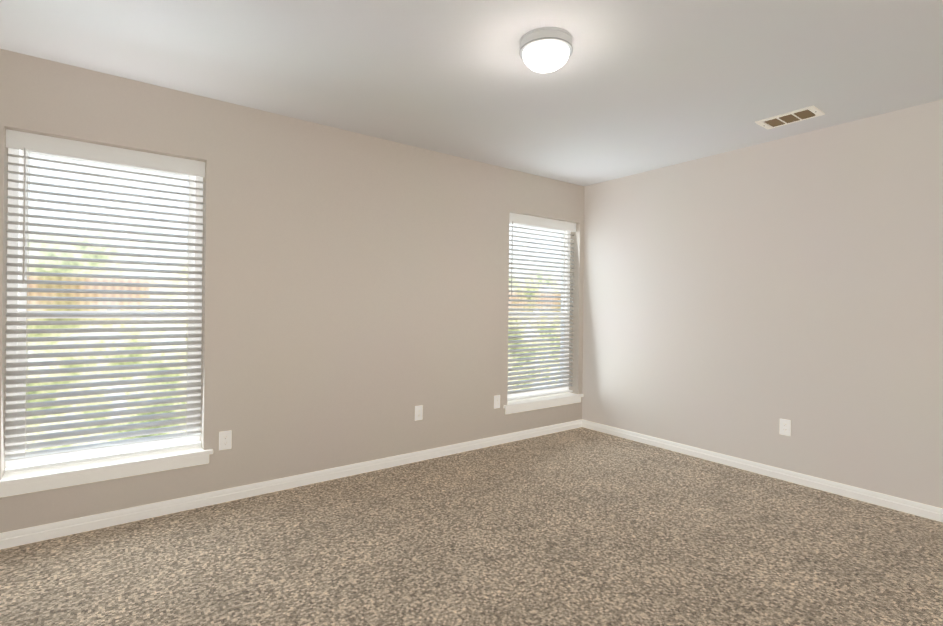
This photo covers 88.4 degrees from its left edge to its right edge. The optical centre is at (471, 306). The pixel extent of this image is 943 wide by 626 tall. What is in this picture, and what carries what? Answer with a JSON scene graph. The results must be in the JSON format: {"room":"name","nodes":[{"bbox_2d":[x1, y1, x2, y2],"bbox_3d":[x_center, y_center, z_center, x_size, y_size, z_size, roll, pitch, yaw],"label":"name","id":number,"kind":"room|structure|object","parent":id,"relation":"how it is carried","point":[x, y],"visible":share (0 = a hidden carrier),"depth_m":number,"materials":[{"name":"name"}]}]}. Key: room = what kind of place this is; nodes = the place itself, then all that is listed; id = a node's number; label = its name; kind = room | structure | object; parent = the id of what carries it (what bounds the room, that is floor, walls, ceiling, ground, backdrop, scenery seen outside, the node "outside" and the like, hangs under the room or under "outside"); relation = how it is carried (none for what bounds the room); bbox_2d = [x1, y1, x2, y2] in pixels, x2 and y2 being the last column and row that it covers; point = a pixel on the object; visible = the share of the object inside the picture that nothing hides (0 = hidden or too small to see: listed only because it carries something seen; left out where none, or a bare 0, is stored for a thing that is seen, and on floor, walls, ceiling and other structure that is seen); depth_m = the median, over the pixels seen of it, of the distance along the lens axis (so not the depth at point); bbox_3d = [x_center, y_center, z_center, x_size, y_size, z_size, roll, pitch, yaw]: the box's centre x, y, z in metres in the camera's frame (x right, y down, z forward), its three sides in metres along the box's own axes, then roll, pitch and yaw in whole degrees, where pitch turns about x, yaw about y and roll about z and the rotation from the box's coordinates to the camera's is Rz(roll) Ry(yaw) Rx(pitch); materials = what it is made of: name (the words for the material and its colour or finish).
{"room":"empty bedroom","nodes":[
{"label":"empty bedroom","id":0,"kind":"room"},
{"bbox_2d":[0,49,584,532],"bbox_3d":[-1.106,-0.024,3.494,5.500,2.500,0.220,1,0,-37],"label":"wall","id":1,"kind":"structure","parent":0,"point":[354,297],"depth_m":3.37,"materials":[{"name":"beige paint"}]},
{"bbox_2d":[5,148,202,467],"bbox_3d":[-2.092,-0.016,2.834,0.898,1.773,0.096,1,0,-37],"label":"window","id":2,"kind":"structure","parent":1,"relation":"in","point":[34,460],"depth_m":2.74,"materials":[{"name":"white plastic"}]},
{"bbox_2d":[4,129,204,473],"bbox_3d":[-2.037,-0.020,2.760,0.898,1.762,0.084,1,0,-37],"label":"window blind","id":3,"kind":"object","parent":2,"relation":"attached to","point":[25,141],"visible":0.92,"depth_m":2.72,"materials":[{"name":"white plastic"}]},
{"bbox_2d":[0,446,212,497],"bbox_3d":[-2.028,0.915,2.736,0.998,0.086,0.161,1,0,-37],"label":"window sill","id":4,"kind":"structure","parent":1,"relation":"attached to","point":[29,481],"depth_m":2.66,"materials":[{"name":"white wood"}]},
{"bbox_2d":[219,430,231,449],"bbox_3d":[-1.541,0.837,3.035,0.072,0.116,0.008,1,0,-37],"label":"electrical outlet","id":5,"kind":"object","parent":1,"relation":"attached to","point":[225,440],"visible":1,"depth_m":3.03,"materials":[{"name":"white plastic"}]},
{"bbox_2d":[0,419,583,549],"bbox_3d":[-1.050,1.188,3.401,5.500,0.078,0.015,1,0,-37],"label":"baseboard","id":6,"kind":"structure","parent":1,"relation":"attached to","point":[14,538],"depth_m":3.09,"materials":[{"name":"white wood"}]},
{"bbox_2d":[415,405,422,420],"bbox_3d":[-0.421,0.848,3.870,0.072,0.116,0.008,1,0,-37],"label":"electrical outlet","id":7,"kind":"object","parent":1,"relation":"attached to","point":[418,412],"visible":1,"depth_m":3.87,"materials":[{"name":"white plastic"}]},
{"bbox_2d":[494,395,499,408],"bbox_3d":[0.230,0.855,4.356,0.072,0.116,0.008,1,0,-37],"label":"electrical outlet","id":8,"kind":"object","parent":1,"relation":"attached to","point":[496,401],"visible":1,"depth_m":4.35,"materials":[{"name":"white plastic"}]},
{"bbox_2d":[507,222,569,397],"bbox_3d":[0.623,0.013,4.859,0.965,1.773,0.096,1,0,-37],"label":"window","id":9,"kind":"structure","parent":1,"relation":"in","point":[566,299],"depth_m":5.01,"materials":[{"name":"white plastic"}]},
{"bbox_2d":[507,212,575,401],"bbox_3d":[0.678,0.009,4.785,0.965,1.762,0.084,1,0,-37],"label":"window blind","id":10,"kind":"object","parent":9,"relation":"attached to","point":[516,218],"visible":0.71,"depth_m":4.78,"materials":[{"name":"white plastic"}]},
{"bbox_2d":[504,393,583,414],"bbox_3d":[0.687,0.943,4.760,1.065,0.086,0.161,1,0,-37],"label":"window sill","id":11,"kind":"structure","parent":1,"relation":"attached to","point":[522,405],"depth_m":4.69,"materials":[{"name":"white wood"}]},
{"bbox_2d":[0,427,942,625],"bbox_3d":[0.393,1.295,1.464,5.940,0.100,5.287,1,0,-37],"label":"floor","id":12,"kind":"structure","parent":0,"point":[581,526],"depth_m":2.42,"materials":[{"name":"carpet"}]},
{"bbox_2d":[0,0,942,186],"bbox_3d":[0.422,-1.305,1.462,5.940,0.100,5.287,1,0,-37],"label":"ceiling","id":13,"kind":"structure","parent":0,"point":[630,87],"depth_m":2.52,"materials":[{"name":"white paint"}]},
{"bbox_2d":[519,27,572,72],"bbox_3d":[0.353,-1.193,2.305,0.254,0.128,0.254,1,0,-37],"label":"ceiling light fixture","id":14,"kind":"object","parent":13,"relation":"attached to","point":[546,49],"visible":1,"depth_m":2.23,"materials":[{"name":"white glass"}]},
{"bbox_2d":[755,105,824,129],"bbox_3d":[2.078,-1.232,3.172,0.200,0.012,0.340,1,0,-37],"label":"ceiling vent","id":15,"kind":"object","parent":13,"relation":"in","point":[809,112],"visible":0.98,"depth_m":3.15,"materials":[{"name":"beige metal"}]},
{"bbox_2d":[582,99,942,507],"bbox_3d":[2.700,0.018,3.172,0.220,2.500,5.287,1,0,-37],"label":"wall","id":16,"kind":"structure","parent":0,"point":[740,303],"depth_m":3.53,"materials":[{"name":"beige paint"}]},
{"bbox_2d":[584,420,942,521],"bbox_3d":[2.588,1.228,3.108,0.015,0.078,4.800,1,0,-37],"label":"baseboard","id":17,"kind":"structure","parent":16,"relation":"attached to","point":[895,503],"depth_m":3.51,"materials":[{"name":"white wood"}]},
{"bbox_2d":[779,419,790,435],"bbox_3d":[2.282,0.879,3.530,0.008,0.116,0.072,1,0,-37],"label":"electrical outlet","id":18,"kind":"object","parent":16,"relation":"attached to","point":[785,426],"visible":1,"depth_m":3.53,"materials":[{"name":"white plastic"}]},
{"label":"outside","id":19,"kind":"structure","parent":0,"visible":0},
{"bbox_2d":[25,154,561,451],"bbox_3d":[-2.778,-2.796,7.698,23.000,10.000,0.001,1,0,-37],"label":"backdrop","id":20,"kind":"structure","parent":19,"point":[103,210],"depth_m":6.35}
]}

